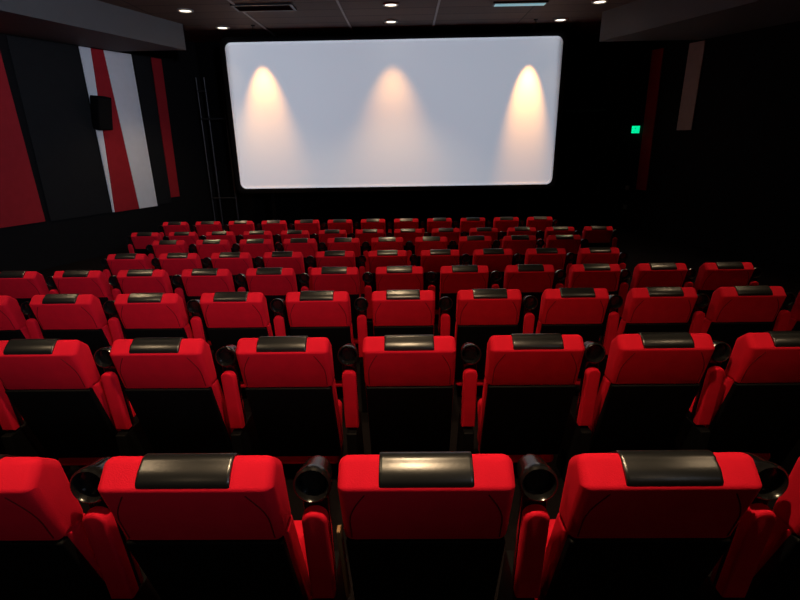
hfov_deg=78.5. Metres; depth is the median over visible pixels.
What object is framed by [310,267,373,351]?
chair
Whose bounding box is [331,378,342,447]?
cushion
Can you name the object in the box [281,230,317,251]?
chair
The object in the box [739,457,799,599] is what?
chair
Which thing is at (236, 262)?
chair
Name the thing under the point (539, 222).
chair
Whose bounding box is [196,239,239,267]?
chair
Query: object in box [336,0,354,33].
rail
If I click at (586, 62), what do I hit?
wall
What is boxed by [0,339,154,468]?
chair
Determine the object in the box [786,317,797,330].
cushion
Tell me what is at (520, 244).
chair
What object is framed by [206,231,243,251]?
chair
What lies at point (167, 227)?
chair
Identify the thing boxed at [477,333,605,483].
chair
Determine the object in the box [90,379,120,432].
cushion
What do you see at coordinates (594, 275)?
chair
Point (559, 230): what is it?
chair
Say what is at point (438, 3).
rail
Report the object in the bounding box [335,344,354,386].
armrest
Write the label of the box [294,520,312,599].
seat cushion
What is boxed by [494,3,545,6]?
diffuser
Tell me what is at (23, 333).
cushion
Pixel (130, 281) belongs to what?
chair
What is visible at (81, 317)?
chair
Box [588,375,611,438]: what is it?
cushion
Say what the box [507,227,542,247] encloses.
chair
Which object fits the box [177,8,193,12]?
recessed light
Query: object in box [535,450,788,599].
chair
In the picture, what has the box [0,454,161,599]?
chair
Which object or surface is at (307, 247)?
chair
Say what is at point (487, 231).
chair
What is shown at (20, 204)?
wall panel
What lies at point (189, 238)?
chair
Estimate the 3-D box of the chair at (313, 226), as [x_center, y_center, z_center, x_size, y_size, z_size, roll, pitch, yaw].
[-1.773,-1.157,10.155,0.630,1.092,0.629,-1,18,1]
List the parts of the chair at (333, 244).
armrest, arm frame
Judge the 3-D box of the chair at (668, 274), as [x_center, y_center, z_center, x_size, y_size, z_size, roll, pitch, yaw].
[2.717,0.065,5.332,0.630,1.092,0.629,-1,18,1]
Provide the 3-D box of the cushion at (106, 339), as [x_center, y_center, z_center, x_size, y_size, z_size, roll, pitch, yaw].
[-2.605,0.438,4.118,0.486,0.553,0.268,-1,18,1]
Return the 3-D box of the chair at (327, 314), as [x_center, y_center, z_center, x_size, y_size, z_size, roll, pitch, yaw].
[-0.553,0.370,4.170,0.630,1.092,0.629,-1,18,1]
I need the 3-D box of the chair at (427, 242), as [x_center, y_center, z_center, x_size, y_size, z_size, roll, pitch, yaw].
[0.550,-0.511,7.738,0.630,1.092,0.629,-1,18,1]
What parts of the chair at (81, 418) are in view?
armrest, arm frame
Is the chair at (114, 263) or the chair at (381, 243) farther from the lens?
the chair at (381, 243)
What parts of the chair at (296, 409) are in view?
arm frame, armrest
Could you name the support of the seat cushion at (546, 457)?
on the chair at (529, 387)
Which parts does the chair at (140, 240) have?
armrest, arm frame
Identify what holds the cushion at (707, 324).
on the chair at (733, 312)
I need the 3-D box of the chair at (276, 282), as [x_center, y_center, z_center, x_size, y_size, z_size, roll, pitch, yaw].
[-1.242,0.110,5.396,0.630,1.092,0.629,-1,18,1]
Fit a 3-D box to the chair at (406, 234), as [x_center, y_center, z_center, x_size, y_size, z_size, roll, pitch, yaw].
[0.221,-0.804,8.945,0.630,1.092,0.629,-1,18,1]
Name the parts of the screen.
support post, support post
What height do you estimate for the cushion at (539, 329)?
0.553 m
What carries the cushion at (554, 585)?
on the chair at (628, 524)
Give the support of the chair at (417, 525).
on the floor
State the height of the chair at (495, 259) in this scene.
1.092 m
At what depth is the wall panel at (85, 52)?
11.20 m
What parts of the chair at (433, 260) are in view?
arm frame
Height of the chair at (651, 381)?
1.092 m
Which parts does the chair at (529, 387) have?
arm frame, armrest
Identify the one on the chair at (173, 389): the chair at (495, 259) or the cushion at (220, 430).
the cushion at (220, 430)
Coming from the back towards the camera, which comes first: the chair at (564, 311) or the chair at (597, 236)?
the chair at (597, 236)
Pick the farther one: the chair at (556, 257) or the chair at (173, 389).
the chair at (556, 257)
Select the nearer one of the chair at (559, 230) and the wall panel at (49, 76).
the chair at (559, 230)
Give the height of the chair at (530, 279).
1.092 m
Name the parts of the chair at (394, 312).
armrest, arm frame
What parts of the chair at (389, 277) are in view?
armrest, arm frame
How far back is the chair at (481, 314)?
3.82 m
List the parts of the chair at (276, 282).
armrest, arm frame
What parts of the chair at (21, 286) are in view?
armrest, arm frame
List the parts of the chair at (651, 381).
arm frame, armrest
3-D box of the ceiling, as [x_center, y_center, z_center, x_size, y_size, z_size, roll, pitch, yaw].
[0.020,-4.255,4.331,22.000,0.150,19.700,-1,18,1]
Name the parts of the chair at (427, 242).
arm frame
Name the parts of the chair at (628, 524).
arm frame, armrest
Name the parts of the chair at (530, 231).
arm frame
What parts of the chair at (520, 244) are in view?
arm frame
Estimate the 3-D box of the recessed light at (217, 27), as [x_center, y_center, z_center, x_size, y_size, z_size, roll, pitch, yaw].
[-4.287,-6.574,11.832,0.330,0.030,0.330,-1,18,1]
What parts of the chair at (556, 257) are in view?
armrest, arm frame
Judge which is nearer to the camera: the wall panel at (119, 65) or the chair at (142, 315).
the chair at (142, 315)
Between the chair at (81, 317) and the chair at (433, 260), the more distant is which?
the chair at (433, 260)
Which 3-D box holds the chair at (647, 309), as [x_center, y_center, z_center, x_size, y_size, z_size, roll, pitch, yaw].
[2.087,0.340,4.128,0.630,1.092,0.629,-1,18,1]
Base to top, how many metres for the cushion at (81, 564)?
0.553 m
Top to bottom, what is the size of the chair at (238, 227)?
1.092 m
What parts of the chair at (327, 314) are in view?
arm frame, armrest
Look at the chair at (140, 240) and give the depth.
8.63 m
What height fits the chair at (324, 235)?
1.092 m
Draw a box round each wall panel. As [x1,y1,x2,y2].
[0,53,44,227]
[5,35,110,220]
[78,46,114,211]
[91,48,138,211]
[103,50,157,208]
[133,55,171,204]
[151,58,179,196]
[636,48,663,189]
[676,40,705,129]
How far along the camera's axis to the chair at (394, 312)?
3.79 m
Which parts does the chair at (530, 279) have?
arm frame, armrest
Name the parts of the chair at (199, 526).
arm frame, armrest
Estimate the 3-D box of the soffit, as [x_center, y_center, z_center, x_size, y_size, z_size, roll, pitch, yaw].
[-8.432,-3.502,3.604,3.892,0.549,17.622,2,19,9]
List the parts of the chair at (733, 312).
arm frame, armrest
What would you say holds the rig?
on the floor
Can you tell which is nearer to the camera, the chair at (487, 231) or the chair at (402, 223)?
the chair at (487, 231)
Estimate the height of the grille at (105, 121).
0.648 m
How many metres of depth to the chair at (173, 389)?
2.70 m
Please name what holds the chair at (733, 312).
on the floor
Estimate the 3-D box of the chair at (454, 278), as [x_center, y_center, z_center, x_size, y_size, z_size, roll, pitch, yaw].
[0.737,0.087,5.364,0.630,1.092,0.629,-1,18,1]
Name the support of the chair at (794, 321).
on the floor
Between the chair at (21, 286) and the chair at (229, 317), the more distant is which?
the chair at (21, 286)
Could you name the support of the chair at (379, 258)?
on the floor
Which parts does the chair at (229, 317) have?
armrest, arm frame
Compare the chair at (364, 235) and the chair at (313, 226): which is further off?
the chair at (313, 226)
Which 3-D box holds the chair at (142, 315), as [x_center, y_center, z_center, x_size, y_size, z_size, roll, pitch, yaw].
[-1.873,0.386,4.192,0.630,1.092,0.629,-1,18,1]
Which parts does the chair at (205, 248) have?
arm frame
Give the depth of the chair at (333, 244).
7.36 m
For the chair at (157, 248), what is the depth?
7.40 m
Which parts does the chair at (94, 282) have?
armrest, arm frame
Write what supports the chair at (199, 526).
on the floor
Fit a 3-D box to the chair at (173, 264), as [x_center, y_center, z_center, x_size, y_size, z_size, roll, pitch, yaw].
[-2.712,-0.156,6.588,0.630,1.092,0.629,-1,18,1]
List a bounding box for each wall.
[0,33,217,271]
[195,34,608,228]
[591,21,799,265]
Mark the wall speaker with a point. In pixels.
(101, 106)
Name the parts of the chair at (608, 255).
armrest, arm frame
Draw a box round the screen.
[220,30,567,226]
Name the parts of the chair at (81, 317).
armrest, arm frame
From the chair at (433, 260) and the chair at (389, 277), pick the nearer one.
the chair at (389, 277)
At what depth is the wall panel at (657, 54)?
12.61 m
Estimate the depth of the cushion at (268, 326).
3.93 m
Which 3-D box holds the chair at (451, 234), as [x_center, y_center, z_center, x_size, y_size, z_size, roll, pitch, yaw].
[0.881,-0.812,8.934,0.630,1.092,0.629,-1,18,1]
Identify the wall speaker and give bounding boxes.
[90,95,112,129]
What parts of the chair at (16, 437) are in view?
armrest, arm frame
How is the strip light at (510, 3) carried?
attached to the ceiling
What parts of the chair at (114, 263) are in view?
arm frame, armrest, arm frame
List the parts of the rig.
post, post, post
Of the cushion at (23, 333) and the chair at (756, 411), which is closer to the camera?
the chair at (756, 411)
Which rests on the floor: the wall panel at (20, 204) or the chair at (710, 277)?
the chair at (710, 277)
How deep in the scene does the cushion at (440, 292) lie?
5.30 m
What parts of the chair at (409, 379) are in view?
armrest, arm frame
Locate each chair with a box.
[0,271,59,319]
[0,295,45,339]
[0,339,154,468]
[0,380,69,472]
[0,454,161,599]
[29,294,126,388]
[53,270,127,338]
[98,453,347,599]
[100,253,161,293]
[110,337,262,454]
[114,293,224,397]
[117,269,192,332]
[126,232,168,256]
[146,240,196,268]
[158,222,196,239]
[159,253,211,315]
[168,232,205,253]
[181,268,246,349]
[195,221,228,239]
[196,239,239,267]
[200,292,286,396]
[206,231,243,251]
[211,252,263,291]
[228,221,261,243]
[236,336,363,472]
[239,239,282,267]
[243,231,280,250]
[246,267,309,335]
[261,220,293,250]
[263,251,314,291]
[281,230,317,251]
[283,238,325,273]
[285,291,368,411]
[294,220,326,250]
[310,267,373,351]
[316,251,365,297]
[318,230,354,250]
[327,238,368,278]
[328,219,359,237]
[336,451,557,599]
[356,229,391,254]
[361,219,392,236]
[362,335,481,454]
[368,250,417,291]
[371,237,412,265]
[371,290,452,336]
[375,266,436,292]
[394,218,425,236]
[394,228,429,254]
[415,236,456,265]
[421,249,470,321]
[427,218,458,235]
[432,228,467,249]
[438,265,501,337]
[454,288,537,395]
[458,236,500,264]
[460,217,491,236]
[469,227,504,248]
[472,248,522,288]
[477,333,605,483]
[493,217,524,239]
[502,235,543,264]
[503,264,565,333]
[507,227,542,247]
[524,248,575,288]
[526,216,558,247]
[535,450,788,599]
[536,287,622,393]
[542,226,580,247]
[545,235,588,283]
[566,263,630,344]
[576,247,627,293]
[579,226,618,249]
[588,332,730,452]
[616,286,708,335]
[621,262,696,316]
[685,262,761,331]
[689,331,799,475]
[701,285,795,370]
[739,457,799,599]
[786,291,799,330]
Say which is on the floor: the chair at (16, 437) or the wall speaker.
the chair at (16, 437)
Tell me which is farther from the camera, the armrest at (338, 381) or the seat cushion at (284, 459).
the armrest at (338, 381)
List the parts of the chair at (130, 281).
armrest, arm frame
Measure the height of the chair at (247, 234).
1.092 m
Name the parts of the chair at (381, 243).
armrest, arm frame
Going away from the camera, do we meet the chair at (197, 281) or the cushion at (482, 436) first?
the cushion at (482, 436)
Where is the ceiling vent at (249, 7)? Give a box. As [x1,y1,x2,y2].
[230,3,296,11]
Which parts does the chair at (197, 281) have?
armrest, arm frame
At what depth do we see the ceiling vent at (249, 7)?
9.98 m
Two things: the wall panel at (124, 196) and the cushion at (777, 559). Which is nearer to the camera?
the cushion at (777, 559)
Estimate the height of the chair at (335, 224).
1.092 m
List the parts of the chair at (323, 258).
armrest, arm frame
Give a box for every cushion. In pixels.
[18,326,30,338]
[65,513,104,581]
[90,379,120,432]
[100,324,112,345]
[183,323,193,338]
[210,379,233,442]
[266,322,272,335]
[273,400,341,463]
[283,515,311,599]
[290,322,353,343]
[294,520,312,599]
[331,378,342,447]
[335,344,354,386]
[438,292,440,331]
[454,379,483,385]
[455,322,517,340]
[477,378,487,446]
[478,398,553,462]
[535,513,568,599]
[536,320,542,333]
[545,519,555,550]
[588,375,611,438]
[616,319,626,335]
[689,396,769,459]
[701,317,711,332]
[753,510,794,576]
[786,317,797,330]
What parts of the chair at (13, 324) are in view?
armrest, arm frame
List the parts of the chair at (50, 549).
armrest, arm frame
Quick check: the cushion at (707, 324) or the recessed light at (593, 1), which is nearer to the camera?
the cushion at (707, 324)
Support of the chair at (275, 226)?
on the floor
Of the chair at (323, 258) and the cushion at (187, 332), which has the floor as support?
the chair at (323, 258)
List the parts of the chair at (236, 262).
arm frame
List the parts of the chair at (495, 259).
arm frame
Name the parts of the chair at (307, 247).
arm frame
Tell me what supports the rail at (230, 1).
attached to the ceiling
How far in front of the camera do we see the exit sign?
12.92 m
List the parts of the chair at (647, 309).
arm frame, armrest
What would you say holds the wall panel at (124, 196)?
attached to the wall at (47, 244)
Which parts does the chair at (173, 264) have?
arm frame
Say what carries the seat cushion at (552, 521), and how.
on the chair at (628, 524)
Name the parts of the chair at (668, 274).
arm frame, armrest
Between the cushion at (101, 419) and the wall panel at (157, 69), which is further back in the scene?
the wall panel at (157, 69)
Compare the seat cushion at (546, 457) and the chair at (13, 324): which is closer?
the seat cushion at (546, 457)
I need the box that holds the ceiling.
[98,0,636,41]
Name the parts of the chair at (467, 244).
arm frame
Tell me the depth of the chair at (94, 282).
5.04 m
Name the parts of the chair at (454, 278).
armrest, arm frame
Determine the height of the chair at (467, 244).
1.092 m
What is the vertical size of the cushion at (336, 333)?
0.553 m
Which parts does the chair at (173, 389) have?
armrest, arm frame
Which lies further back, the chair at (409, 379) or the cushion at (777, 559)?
the chair at (409, 379)
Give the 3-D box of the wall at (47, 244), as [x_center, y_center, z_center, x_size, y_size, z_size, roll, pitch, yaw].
[-9.059,-1.437,5.750,2.252,5.800,20.094,4,19,13]
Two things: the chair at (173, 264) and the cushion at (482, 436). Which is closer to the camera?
the cushion at (482, 436)
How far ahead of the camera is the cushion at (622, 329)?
3.89 m
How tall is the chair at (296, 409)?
1.092 m
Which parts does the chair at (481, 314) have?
arm frame, armrest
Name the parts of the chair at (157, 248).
armrest, arm frame, arm frame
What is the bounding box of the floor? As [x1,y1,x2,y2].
[37,224,799,599]
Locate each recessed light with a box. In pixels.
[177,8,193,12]
[215,26,229,29]
[383,2,398,6]
[384,19,397,23]
[553,18,567,21]
[591,0,607,3]
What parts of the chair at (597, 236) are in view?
arm frame, armrest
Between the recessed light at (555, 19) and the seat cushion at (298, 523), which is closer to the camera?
the seat cushion at (298, 523)
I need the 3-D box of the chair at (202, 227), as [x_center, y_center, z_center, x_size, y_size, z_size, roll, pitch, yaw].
[-3.752,-1.134,10.186,0.630,1.092,0.629,-1,18,1]
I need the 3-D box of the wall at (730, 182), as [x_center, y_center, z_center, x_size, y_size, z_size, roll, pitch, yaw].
[8.985,-1.646,5.460,2.254,5.800,20.094,-5,19,-12]
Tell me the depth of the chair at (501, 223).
9.69 m
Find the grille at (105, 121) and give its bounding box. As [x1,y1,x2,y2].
[98,98,112,128]
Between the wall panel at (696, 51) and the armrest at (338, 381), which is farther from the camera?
the wall panel at (696, 51)
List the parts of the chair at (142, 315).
armrest, arm frame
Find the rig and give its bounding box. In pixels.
[195,77,238,230]
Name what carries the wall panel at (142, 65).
attached to the wall at (47, 244)
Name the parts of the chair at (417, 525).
armrest, arm frame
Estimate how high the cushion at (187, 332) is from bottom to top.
0.553 m
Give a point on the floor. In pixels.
(640, 248)
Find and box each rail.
[227,0,275,35]
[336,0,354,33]
[431,0,440,32]
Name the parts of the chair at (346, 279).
arm frame, armrest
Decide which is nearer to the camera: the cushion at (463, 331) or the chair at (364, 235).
the cushion at (463, 331)
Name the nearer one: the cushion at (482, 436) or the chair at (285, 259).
the cushion at (482, 436)
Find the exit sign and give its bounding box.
[631,125,640,132]
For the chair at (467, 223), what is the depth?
9.69 m
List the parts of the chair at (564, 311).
arm frame, armrest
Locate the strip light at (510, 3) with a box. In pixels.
[492,1,548,6]
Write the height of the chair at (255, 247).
1.092 m
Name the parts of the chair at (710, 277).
arm frame, armrest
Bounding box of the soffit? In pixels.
[0,0,185,50]
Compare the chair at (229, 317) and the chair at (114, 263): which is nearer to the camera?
the chair at (229, 317)
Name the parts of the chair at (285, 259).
armrest, arm frame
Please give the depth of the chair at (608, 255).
6.09 m
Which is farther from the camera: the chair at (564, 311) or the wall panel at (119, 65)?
the wall panel at (119, 65)
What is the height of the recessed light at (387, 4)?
0.030 m
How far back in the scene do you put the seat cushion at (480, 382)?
4.21 m
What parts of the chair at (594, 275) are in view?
armrest, arm frame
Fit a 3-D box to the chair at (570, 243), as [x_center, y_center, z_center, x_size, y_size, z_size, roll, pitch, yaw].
[2.530,-0.534,7.706,0.630,1.092,0.629,-1,18,1]
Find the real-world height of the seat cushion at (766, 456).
0.360 m
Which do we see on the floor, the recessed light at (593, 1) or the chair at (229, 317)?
the chair at (229, 317)
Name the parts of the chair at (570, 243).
arm frame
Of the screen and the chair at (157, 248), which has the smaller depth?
the chair at (157, 248)
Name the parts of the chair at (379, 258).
arm frame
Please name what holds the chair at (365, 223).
on the floor
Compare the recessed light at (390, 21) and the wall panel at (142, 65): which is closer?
the recessed light at (390, 21)

